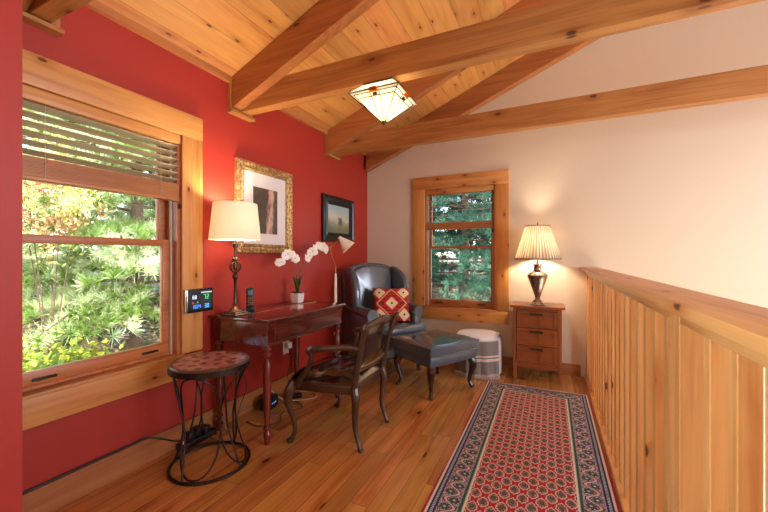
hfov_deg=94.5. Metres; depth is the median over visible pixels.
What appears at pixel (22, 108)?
leafy tree
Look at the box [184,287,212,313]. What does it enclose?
display
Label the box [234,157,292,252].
framed picture
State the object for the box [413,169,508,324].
window
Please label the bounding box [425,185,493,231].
window blind
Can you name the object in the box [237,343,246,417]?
cable
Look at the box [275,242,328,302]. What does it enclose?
potted orchid
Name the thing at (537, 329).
chest
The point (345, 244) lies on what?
floor lamp
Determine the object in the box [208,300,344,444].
writing desk
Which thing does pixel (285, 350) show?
wall outlet
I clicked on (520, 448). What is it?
runner rug
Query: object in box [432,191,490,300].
pine tree
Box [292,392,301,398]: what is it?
brick
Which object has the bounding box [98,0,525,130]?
ceiling
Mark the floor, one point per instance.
(402, 459)
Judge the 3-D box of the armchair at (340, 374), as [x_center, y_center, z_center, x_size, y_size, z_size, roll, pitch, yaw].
[-0.248,0.775,2.385,0.556,0.790,0.670,0,0,23]
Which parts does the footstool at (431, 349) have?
leg, leg, upholstered frame, leg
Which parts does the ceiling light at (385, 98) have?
panel, rim panel, glass panel, glass panel, rim panel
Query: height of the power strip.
0.095 m
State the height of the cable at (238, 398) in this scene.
0.201 m
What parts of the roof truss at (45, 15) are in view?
wall plate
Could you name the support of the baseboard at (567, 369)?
attached to the wall at (678, 197)
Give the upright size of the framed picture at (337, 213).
0.480 m
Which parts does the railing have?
newel post, shoe rail, handrail, rail, newel post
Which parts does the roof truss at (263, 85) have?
wall plate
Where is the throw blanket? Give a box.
[454,329,499,380]
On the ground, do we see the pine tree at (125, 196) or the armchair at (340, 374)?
the pine tree at (125, 196)
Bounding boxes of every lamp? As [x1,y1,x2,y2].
[208,196,260,315]
[329,236,354,334]
[515,222,561,305]
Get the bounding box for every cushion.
[391,321,425,341]
[391,330,478,357]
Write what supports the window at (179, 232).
in the wall at (93, 44)
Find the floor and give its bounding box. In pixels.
[55,358,622,511]
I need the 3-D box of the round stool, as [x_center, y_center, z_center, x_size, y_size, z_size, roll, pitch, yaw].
[-0.982,0.879,2.009,0.426,0.582,0.426,0,0,25]
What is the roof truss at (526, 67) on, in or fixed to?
attached to the ceiling
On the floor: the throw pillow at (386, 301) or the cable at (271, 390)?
the cable at (271, 390)
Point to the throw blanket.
(487, 355)
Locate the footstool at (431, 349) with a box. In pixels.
[391,329,479,399]
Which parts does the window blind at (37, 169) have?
ladder cord, rail, pull cord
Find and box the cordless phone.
[245,287,254,310]
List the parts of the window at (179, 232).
sash, sash, sill, casing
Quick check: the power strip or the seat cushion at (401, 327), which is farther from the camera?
the seat cushion at (401, 327)
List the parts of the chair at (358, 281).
arm, backrest, seat, arm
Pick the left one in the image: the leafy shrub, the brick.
the leafy shrub
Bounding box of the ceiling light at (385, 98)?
[348,77,417,124]
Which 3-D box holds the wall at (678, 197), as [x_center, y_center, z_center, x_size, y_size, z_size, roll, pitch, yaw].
[2.891,0.645,3.081,6.770,6.849,0.150,0,0,25]
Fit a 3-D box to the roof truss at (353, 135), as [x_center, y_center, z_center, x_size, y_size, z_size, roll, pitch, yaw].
[2.527,-1.846,2.255,6.809,1.660,0.215,0,0,25]
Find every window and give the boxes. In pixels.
[22,48,202,430]
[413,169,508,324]
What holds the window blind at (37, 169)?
attached to the window at (179, 232)
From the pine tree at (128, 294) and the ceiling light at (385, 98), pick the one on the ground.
the pine tree at (128, 294)
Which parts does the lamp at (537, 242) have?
shade trim, lamp shade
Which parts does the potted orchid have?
pot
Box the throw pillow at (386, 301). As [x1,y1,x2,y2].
[373,288,409,320]
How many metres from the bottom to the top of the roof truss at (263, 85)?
1.660 m
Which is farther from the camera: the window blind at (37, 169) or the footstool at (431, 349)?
the footstool at (431, 349)
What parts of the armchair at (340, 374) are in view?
leg, arm, seat, seat rail, leg, arm, leg, post, panel, frame, leg, post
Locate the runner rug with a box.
[421,380,620,511]
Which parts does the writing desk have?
leg, leg, leg, moulding, drawer, leg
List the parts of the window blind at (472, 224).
rail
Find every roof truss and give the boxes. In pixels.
[22,0,93,36]
[227,0,765,122]
[325,0,767,160]
[366,38,598,171]
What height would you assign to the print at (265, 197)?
0.360 m
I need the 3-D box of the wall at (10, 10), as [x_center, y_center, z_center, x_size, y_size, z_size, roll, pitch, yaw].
[-2.151,-0.140,-0.353,0.540,2.620,3.540,0,0,25]
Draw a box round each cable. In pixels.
[22,437,183,494]
[222,398,239,430]
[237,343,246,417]
[246,401,302,426]
[271,390,316,400]
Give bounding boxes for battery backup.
[259,393,277,410]
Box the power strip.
[177,423,216,450]
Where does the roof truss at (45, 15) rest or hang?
attached to the ceiling
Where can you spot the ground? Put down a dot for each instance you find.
(152, 334)
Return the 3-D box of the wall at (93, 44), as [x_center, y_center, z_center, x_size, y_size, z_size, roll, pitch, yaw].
[-1.717,-0.015,1.404,0.160,2.870,7.090,0,0,25]
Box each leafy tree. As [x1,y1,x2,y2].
[22,108,104,249]
[22,130,112,354]
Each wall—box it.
[0,0,21,511]
[22,6,366,491]
[367,0,767,511]
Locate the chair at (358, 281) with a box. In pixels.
[340,262,425,370]
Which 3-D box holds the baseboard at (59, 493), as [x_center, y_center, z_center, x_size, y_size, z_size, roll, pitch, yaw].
[-0.918,1.100,2.901,0.020,0.140,3.400,0,0,25]
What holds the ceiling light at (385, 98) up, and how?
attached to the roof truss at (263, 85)
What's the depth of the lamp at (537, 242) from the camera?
3.31 m
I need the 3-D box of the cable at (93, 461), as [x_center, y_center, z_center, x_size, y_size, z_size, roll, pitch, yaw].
[-1.399,1.089,1.857,0.027,0.147,0.981,0,0,27]
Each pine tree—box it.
[22,107,159,352]
[22,128,159,277]
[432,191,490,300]
[432,194,490,276]
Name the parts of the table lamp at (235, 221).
lamp shade, stem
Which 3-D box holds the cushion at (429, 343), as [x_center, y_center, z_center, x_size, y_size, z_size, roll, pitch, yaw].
[0.456,0.771,3.203,0.584,0.102,0.524,0,0,-35]
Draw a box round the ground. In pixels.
[22,253,490,362]
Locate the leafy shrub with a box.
[22,331,122,372]
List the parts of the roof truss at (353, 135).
wall plate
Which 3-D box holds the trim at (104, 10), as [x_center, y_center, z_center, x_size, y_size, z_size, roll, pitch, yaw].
[-0.914,-1.250,2.899,0.030,0.045,3.400,0,0,25]
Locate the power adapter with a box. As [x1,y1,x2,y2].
[285,341,291,381]
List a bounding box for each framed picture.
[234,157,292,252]
[321,193,353,241]
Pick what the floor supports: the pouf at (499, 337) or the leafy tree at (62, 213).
the pouf at (499, 337)
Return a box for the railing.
[580,267,767,511]
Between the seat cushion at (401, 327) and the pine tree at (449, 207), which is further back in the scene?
the pine tree at (449, 207)
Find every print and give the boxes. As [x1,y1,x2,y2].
[253,186,276,234]
[328,204,348,233]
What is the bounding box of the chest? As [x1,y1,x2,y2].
[510,301,565,384]
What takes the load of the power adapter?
attached to the wall at (93, 44)
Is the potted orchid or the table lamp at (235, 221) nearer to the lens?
the table lamp at (235, 221)
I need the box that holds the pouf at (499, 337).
[467,336,501,377]
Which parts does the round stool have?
wire leg, wire leg, seat, wire leg, wire leg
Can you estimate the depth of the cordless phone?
2.51 m
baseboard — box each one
[22,351,351,511]
[502,356,580,376]
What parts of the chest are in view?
panel, drawer, drawer, drawer, panel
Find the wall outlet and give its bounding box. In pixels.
[283,340,288,354]
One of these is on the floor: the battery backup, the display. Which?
the battery backup
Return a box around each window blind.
[22,84,180,208]
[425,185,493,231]
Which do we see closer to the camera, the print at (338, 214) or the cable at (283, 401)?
the cable at (283, 401)
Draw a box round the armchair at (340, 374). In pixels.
[283,311,398,452]
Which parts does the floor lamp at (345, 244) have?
jointed arm, lamp shade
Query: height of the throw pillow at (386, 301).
0.330 m
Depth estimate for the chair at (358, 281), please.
3.66 m
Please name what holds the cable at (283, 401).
on the floor
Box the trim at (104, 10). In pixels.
[84,0,365,156]
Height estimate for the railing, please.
1.059 m
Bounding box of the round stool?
[166,351,250,485]
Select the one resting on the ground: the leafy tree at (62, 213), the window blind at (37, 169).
the leafy tree at (62, 213)

